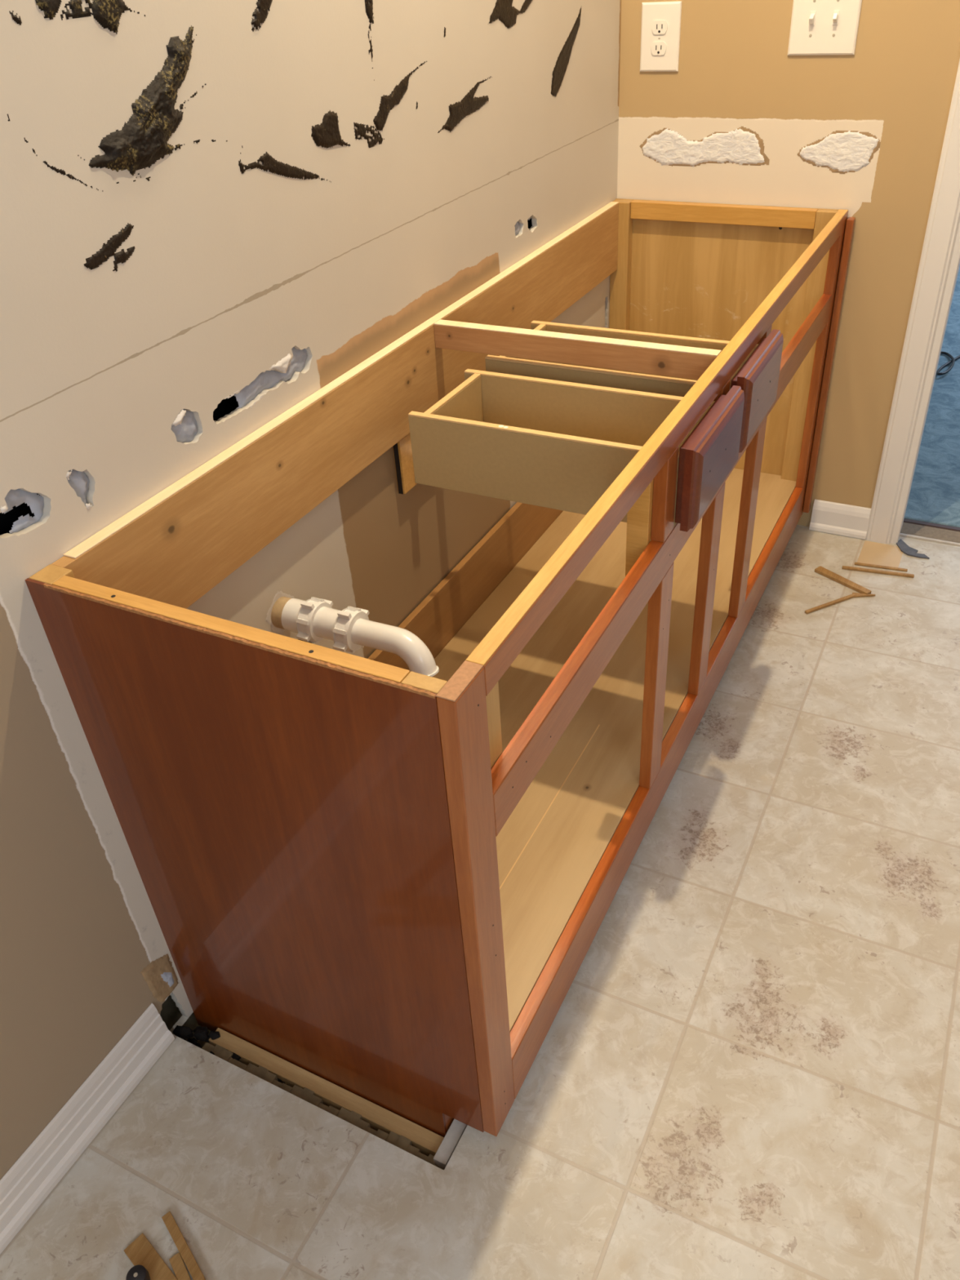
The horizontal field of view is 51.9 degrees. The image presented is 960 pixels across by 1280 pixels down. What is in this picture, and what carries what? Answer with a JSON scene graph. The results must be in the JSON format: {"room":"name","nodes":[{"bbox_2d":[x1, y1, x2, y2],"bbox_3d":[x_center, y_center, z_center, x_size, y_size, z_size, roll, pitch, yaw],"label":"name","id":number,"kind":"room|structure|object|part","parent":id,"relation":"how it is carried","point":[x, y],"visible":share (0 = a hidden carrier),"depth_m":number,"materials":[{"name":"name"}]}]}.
{"room":"bathroom","nodes":[
{"label":"bathroom","id":0,"kind":"room"},
{"bbox_2d":[0,0,621,1179],"bbox_3d":[-0.740,-0.191,0.596,0.105,2.500,4.430,14,40,23],"label":"wall","id":1,"kind":"structure","parent":0,"point":[239,297],"depth_m":1.27,"materials":[{"name":"paint"}]},
{"bbox_2d":[8,10,22,25],"bbox_3d":[-0.437,-0.586,0.929,0.002,0.012,0.011,14,40,23],"label":"smear","id":2,"kind":"object","parent":1,"relation":"attached to","point":[18,20],"visible":1,"depth_m":0.93,"materials":[{"name":"black paint"}]},
{"bbox_2d":[23,137,102,191],"bbox_3d":[-0.425,-0.487,1.012,0.001,0.066,0.082,14,40,23],"label":"smear","id":3,"kind":"object","parent":1,"relation":"attached to","point":[54,168],"visible":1,"depth_m":1.01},
{"bbox_2d":[0,1003,174,1254],"bbox_3d":[-1.050,1.264,0.581,0.020,0.083,2.542,14,40,23],"label":"baseboard","id":4,"kind":"structure","parent":1,"relation":"attached to","point":[32,1178],"depth_m":1.35,"materials":[{"name":"white paint"}]},
{"bbox_2d":[35,0,145,34],"bbox_3d":[-0.390,-0.638,1.001,0.004,0.044,0.143,14,40,23],"label":"smear","id":5,"kind":"object","parent":1,"relation":"attached to","point":[108,13],"visible":1,"depth_m":1.00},
{"bbox_2d":[84,222,135,271],"bbox_3d":[-0.406,-0.428,1.087,0.002,0.043,0.084,14,40,23],"label":"smear","id":6,"kind":"object","parent":1,"relation":"attached to","point":[108,250],"visible":1,"depth_m":1.09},
{"bbox_2d":[77,25,227,183],"bbox_3d":[-0.361,-0.587,1.088,0.009,0.139,0.236,14,40,23],"label":"smear","id":7,"kind":"object","parent":1,"relation":"attached to","point":[142,141],"visible":1,"depth_m":1.09,"materials":[{"name":"dried black mastic adhesive"}]},
{"bbox_2d":[251,0,272,31],"bbox_3d":[-0.265,-0.771,1.207,0.003,0.039,0.056,14,40,23],"label":"smear","id":8,"kind":"object","parent":1,"relation":"attached to","point":[263,6],"visible":1,"depth_m":1.20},
{"bbox_2d":[238,145,331,182],"bbox_3d":[-0.256,-0.629,1.309,0.002,0.078,0.191,14,40,23],"label":"smear","id":9,"kind":"object","parent":1,"relation":"attached to","point":[269,163],"visible":1,"depth_m":1.29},
{"bbox_2d":[311,111,350,148],"bbox_3d":[-0.207,-0.707,1.372,0.003,0.052,0.091,14,40,23],"label":"smear","id":10,"kind":"object","parent":1,"relation":"attached to","point":[326,135],"visible":1,"depth_m":1.36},
{"bbox_2d":[271,596,439,676],"bbox_3d":[-0.197,-0.014,1.479,0.308,0.082,0.075,14,40,23],"label":"drain pipe","id":11,"kind":"object","parent":1,"relation":"attached to","point":[314,620],"visible":0.96,"depth_m":1.45,"materials":[{"name":"white plastic"}]},
{"bbox_2d":[364,0,374,80],"bbox_3d":[-0.153,-0.860,1.407,0.002,0.107,0.026,14,40,23],"label":"smear","id":12,"kind":"object","parent":1,"relation":"attached to","point":[368,3],"visible":1,"depth_m":1.39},
{"bbox_2d":[353,61,426,147],"bbox_3d":[-0.130,-0.807,1.488,0.003,0.090,0.225,14,40,23],"label":"smear","id":13,"kind":"object","parent":1,"relation":"attached to","point":[388,103],"visible":1,"depth_m":1.47,"materials":[{"name":"brown paint"}]},
{"bbox_2d":[392,433,417,493],"bbox_3d":[-0.092,-0.340,1.775,0.049,0.102,0.156,14,40,23],"label":"wood block","id":14,"kind":"object","parent":1,"relation":"attached to","point":[402,452],"visible":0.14,"depth_m":1.73,"materials":[{"name":"brown wood"}]},
{"bbox_2d":[437,75,491,133],"bbox_3d":[-0.022,-0.906,1.672,0.003,0.062,0.207,14,40,23],"label":"smear","id":15,"kind":"object","parent":1,"relation":"attached to","point":[468,104],"visible":1,"depth_m":1.67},
{"bbox_2d":[488,0,532,28],"bbox_3d":[0.059,-1.111,1.738,0.003,0.052,0.196,14,40,23],"label":"smear","id":16,"kind":"object","parent":1,"relation":"attached to","point":[503,10],"visible":1,"depth_m":1.72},
{"bbox_2d":[551,7,581,97],"bbox_3d":[0.173,-1.169,1.960,0.002,0.143,0.158,14,40,23],"label":"smear","id":17,"kind":"object","parent":1,"relation":"attached to","point":[562,61],"visible":1,"depth_m":1.96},
{"bbox_2d":[0,266,959,1279],"bbox_3d":[1.383,0.214,1.932,4.000,0.091,7.800,14,40,23],"label":"floor","id":18,"kind":"structure","parent":0,"point":[748,1068],"depth_m":1.42,"materials":[{"name":"tile"}]},
{"bbox_2d":[125,1264,150,1279],"bbox_3d":[-0.443,0.828,1.157,0.026,0.028,0.173,9,38,17],"label":"handle","id":19,"kind":"object","parent":18,"relation":"on","point":[138,1272],"visible":1,"depth_m":1.21,"materials":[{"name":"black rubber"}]},
{"bbox_2d":[124,1233,177,1279],"bbox_3d":[-0.371,0.808,1.206,0.199,0.006,0.028,27,46,35],"label":"scrap","id":20,"kind":"object","parent":18,"relation":"on","point":[140,1251],"visible":0.97,"depth_m":1.24,"materials":[{"name":"brown wood"}]},
{"bbox_2d":[168,1252,191,1279],"bbox_3d":[-0.357,0.803,1.212,0.014,0.005,0.103,-25,41,-26],"label":"scrap","id":21,"kind":"object","parent":18,"relation":"on","point":[178,1265],"visible":1,"depth_m":1.23,"materials":[{"name":"brown wood"}]},
{"bbox_2d":[161,1211,205,1279],"bbox_3d":[-0.339,0.797,1.212,0.012,0.012,0.221,-27,42,-29],"label":"scrap","id":22,"kind":"object","parent":18,"relation":"on","point":[169,1220],"visible":1,"depth_m":1.25,"materials":[{"name":"brown wood"}]},
{"bbox_2d":[24,198,855,1137],"bbox_3d":[0.193,-0.160,1.861,0.571,0.846,1.830,14,40,23],"label":"vanity cabinet","id":23,"kind":"object","parent":18,"relation":"on","point":[388,882],"visible":0.99,"depth_m":1.40,"materials":[{"name":"brown wood"}]},
{"bbox_3d":[-0.451,0.266,1.337,0.035,0.840,0.032,14,40,23],"label":"corner post","id":24,"kind":"part","parent":23,"relation":"part of","materials":[{"name":"brown wood"}]},
{"bbox_3d":[-0.264,-0.001,1.002,0.442,0.040,0.020,14,40,23],"label":"rail","id":25,"kind":"part","parent":23,"relation":"part of","materials":[{"name":"brown wood"}]},
{"bbox_3d":[-0.244,0.332,1.229,0.518,0.844,0.004,14,40,23],"label":"panel","id":26,"kind":"part","parent":23,"relation":"part of","materials":[{"name":"brown wood"}]},
{"bbox_3d":[-0.072,-0.499,1.769,0.020,0.154,1.753,14,40,23],"label":"rail","id":27,"kind":"part","parent":23,"relation":"part of","materials":[{"name":"brown wood"}]},
{"bbox_3d":[-0.029,0.337,1.112,0.039,0.740,0.020,14,40,23],"label":"corner post","id":28,"kind":"part","parent":23,"relation":"part of","materials":[{"name":"brown wood"}]},
{"bbox_3d":[0.130,-0.307,1.549,0.433,0.116,0.200,14,40,23],"label":"drawer","id":29,"kind":"part","parent":23,"relation":"part of","materials":[{"name":"brown wood"}]},
{"bbox_3d":[0.190,0.026,2.004,0.500,0.012,1.815,14,40,23],"label":"panel","id":30,"kind":"part","parent":23,"relation":"part of","materials":[{"name":"brown wood"}]},
{"bbox_3d":[0.249,-0.447,1.731,0.429,0.116,0.202,14,40,23],"label":"drawer","id":31,"kind":"part","parent":23,"relation":"part of","materials":[{"name":"brown wood"}]},
{"bbox_3d":[0.363,-0.706,2.593,0.045,0.840,0.030,14,40,23],"label":"corner post","id":32,"kind":"part","parent":23,"relation":"part of","materials":[{"name":"brown wood"}]},
{"bbox_3d":[0.425,0.120,1.929,0.020,0.097,1.715,14,40,23],"label":"rail","id":33,"kind":"part","parent":23,"relation":"part of","materials":[{"name":"brown wood"}]},
{"bbox_3d":[0.396,-0.286,1.634,0.020,0.062,1.715,14,40,23],"label":"rail","id":34,"kind":"part","parent":23,"relation":"part of","materials":[{"name":"brown wood"}]},
{"bbox_3d":[0.385,-0.430,1.529,0.020,0.036,1.715,14,40,23],"label":"rail","id":35,"kind":"part","parent":23,"relation":"part of","materials":[{"name":"brown wood"}]},
{"bbox_3d":[0.345,-0.270,1.450,0.022,0.126,0.238,14,40,23],"label":"drawer","id":36,"kind":"part","parent":23,"relation":"part of","materials":[{"name":"brown wood"}]},
{"bbox_3d":[0.553,-0.979,2.267,0.428,0.038,0.020,14,40,23],"label":"rail","id":37,"kind":"part","parent":23,"relation":"part of","materials":[{"name":"brown wood"}]},
{"bbox_3d":[0.581,-0.662,2.511,0.518,0.840,0.004,14,40,23],"label":"panel","id":38,"kind":"part","parent":23,"relation":"part of","materials":[{"name":"brown wood"}]},
{"bbox_3d":[0.460,-0.410,1.626,0.022,0.130,0.225,14,40,23],"label":"drawer","id":39,"kind":"part","parent":23,"relation":"part of","materials":[{"name":"brown wood"}]},
{"bbox_3d":[0.783,-0.642,2.379,0.043,0.740,0.020,14,40,23],"label":"corner post","id":40,"kind":"part","parent":23,"relation":"part of","materials":[{"name":"brown wood"}]},
{"bbox_2d":[804,593,857,613],"bbox_3d":[0.825,-0.086,2.318,0.148,0.006,0.008,-18,38,-18],"label":"scrap","id":41,"kind":"object","parent":18,"relation":"on","point":[851,596],"visible":1,"depth_m":2.31,"materials":[{"name":"brown wood"}]},
{"bbox_2d":[814,566,871,594],"bbox_3d":[0.879,-0.143,2.390,0.022,0.008,0.149,-26,41,-27],"label":"scrap","id":42,"kind":"object","parent":18,"relation":"on","point":[824,571],"visible":1,"depth_m":2.39,"materials":[{"name":"brown wood"}]},
{"bbox_2d":[852,592,875,597],"bbox_3d":[0.909,-0.104,2.336,0.052,0.005,0.016,6,37,14],"label":"scrap","id":43,"kind":"object","parent":18,"relation":"on","point":[859,594],"visible":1,"depth_m":2.33,"materials":[{"name":"brown wood"}]},
{"bbox_2d":[841,565,914,577],"bbox_3d":[0.974,-0.167,2.415,0.166,0.006,0.008,9,38,18],"label":"scrap","id":44,"kind":"object","parent":18,"relation":"on","point":[845,567],"visible":1,"depth_m":2.41,"materials":[{"name":"brown wood"}]},
{"bbox_2d":[854,562,907,571],"bbox_3d":[0.989,-0.180,2.434,0.123,0.004,0.008,10,38,18],"label":"scrap","id":45,"kind":"object","parent":18,"relation":"on","point":[855,563],"visible":1,"depth_m":2.43,"materials":[{"name":"brown wood"}]},
{"bbox_2d":[896,538,929,559],"bbox_3d":[1.083,-0.226,2.487,0.037,0.003,0.105,-16,38,-16],"label":"strip","id":46,"kind":"object","parent":18,"relation":"on","point":[905,548],"visible":1,"depth_m":2.48,"materials":[{"name":"grey plastic"}]},
{"bbox_2d":[899,533,959,546],"bbox_3d":[1.451,-0.162,2.406,0.825,0.054,0.008,14,40,23],"label":"trim","id":47,"kind":"structure","parent":18,"relation":"on","point":[900,534],"depth_m":2.52,"materials":[{"name":"white wood"}]},
{"bbox_2d":[900,522,959,542],"bbox_3d":[1.473,-0.182,2.443,0.825,0.040,0.085,14,40,23],"label":"threshold","id":48,"kind":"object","parent":18,"relation":"on","point":[907,528],"depth_m":2.57,"materials":[{"name":"beige stone"}]},
{"bbox_2d":[903,518,959,531],"bbox_3d":[1.497,-0.212,2.480,0.825,0.042,0.019,14,40,23],"label":"trim","id":49,"kind":"structure","parent":18,"relation":"on","point":[908,521],"depth_m":2.60,"materials":[{"name":"wood"}]},
{"bbox_2d":[936,351,959,375],"bbox_3d":[1.673,-1.010,3.505,0.097,0.018,0.401,24,45,33],"label":"power cable","id":50,"kind":"object","parent":18,"relation":"on","point":[953,361],"visible":0.98,"depth_m":3.44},
{"bbox_2d":[617,0,959,526],"bbox_3d":[1.311,-1.171,1.742,2.400,2.500,0.124,14,40,23],"label":"wall","id":51,"kind":"structure","parent":0,"point":[741,120],"depth_m":2.15,"materials":[{"name":"paint"}]},
{"bbox_2d":[640,0,681,71],"bbox_3d":[0.390,-1.307,2.140,0.088,0.130,0.009,14,40,23],"label":"wall outlet","id":52,"kind":"object","parent":51,"relation":"attached to","point":[660,26],"visible":1,"depth_m":2.14,"materials":[{"name":"white plastic"}]},
{"bbox_2d":[651,41,666,55],"bbox_3d":[0.390,-1.290,2.150,0.034,0.025,0.003,14,40,23],"label":"socket","id":53,"kind":"object","parent":52,"relation":"attached to","point":[658,48],"depth_m":2.15,"materials":[{"name":"white plastic"}]},
{"bbox_2d":[651,20,667,34],"bbox_3d":[0.388,-1.321,2.127,0.034,0.025,0.003,14,40,23],"label":"socket","id":54,"kind":"object","parent":52,"relation":"attached to","point":[658,27],"depth_m":2.13,"materials":[{"name":"white plastic"}]},
{"bbox_2d":[787,0,862,55],"bbox_3d":[0.692,-1.249,1.982,0.134,0.130,0.021,14,40,23],"label":"light switch","id":55,"kind":"object","parent":51,"relation":"attached to","point":[817,27],"visible":1,"depth_m":1.99,"materials":[{"name":"white plastic"}]},
{"bbox_3d":[0.672,-1.257,1.994,0.011,0.025,0.002,14,40,23],"label":"toggle frame","id":56,"kind":"part","parent":55,"relation":"part of","materials":[{"name":"white plastic"}]},
{"bbox_3d":[0.713,-1.247,1.976,0.011,0.025,0.002,14,40,23],"label":"toggle frame","id":57,"kind":"part","parent":55,"relation":"part of","materials":[{"name":"white plastic"}]},
{"bbox_2d":[808,499,871,539],"bbox_3d":[0.932,-0.311,2.553,0.142,0.083,0.019,14,40,23],"label":"baseboard","id":58,"kind":"structure","parent":51,"relation":"attached to","point":[827,517],"depth_m":2.55,"materials":[{"name":"white paint"}]},
{"bbox_2d":[865,59,959,543],"bbox_3d":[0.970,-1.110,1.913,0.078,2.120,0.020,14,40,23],"label":"trim","id":59,"kind":"structure","parent":51,"relation":"attached to","point":[940,260],"depth_m":2.22,"materials":[{"name":"white paint"}]}
]}

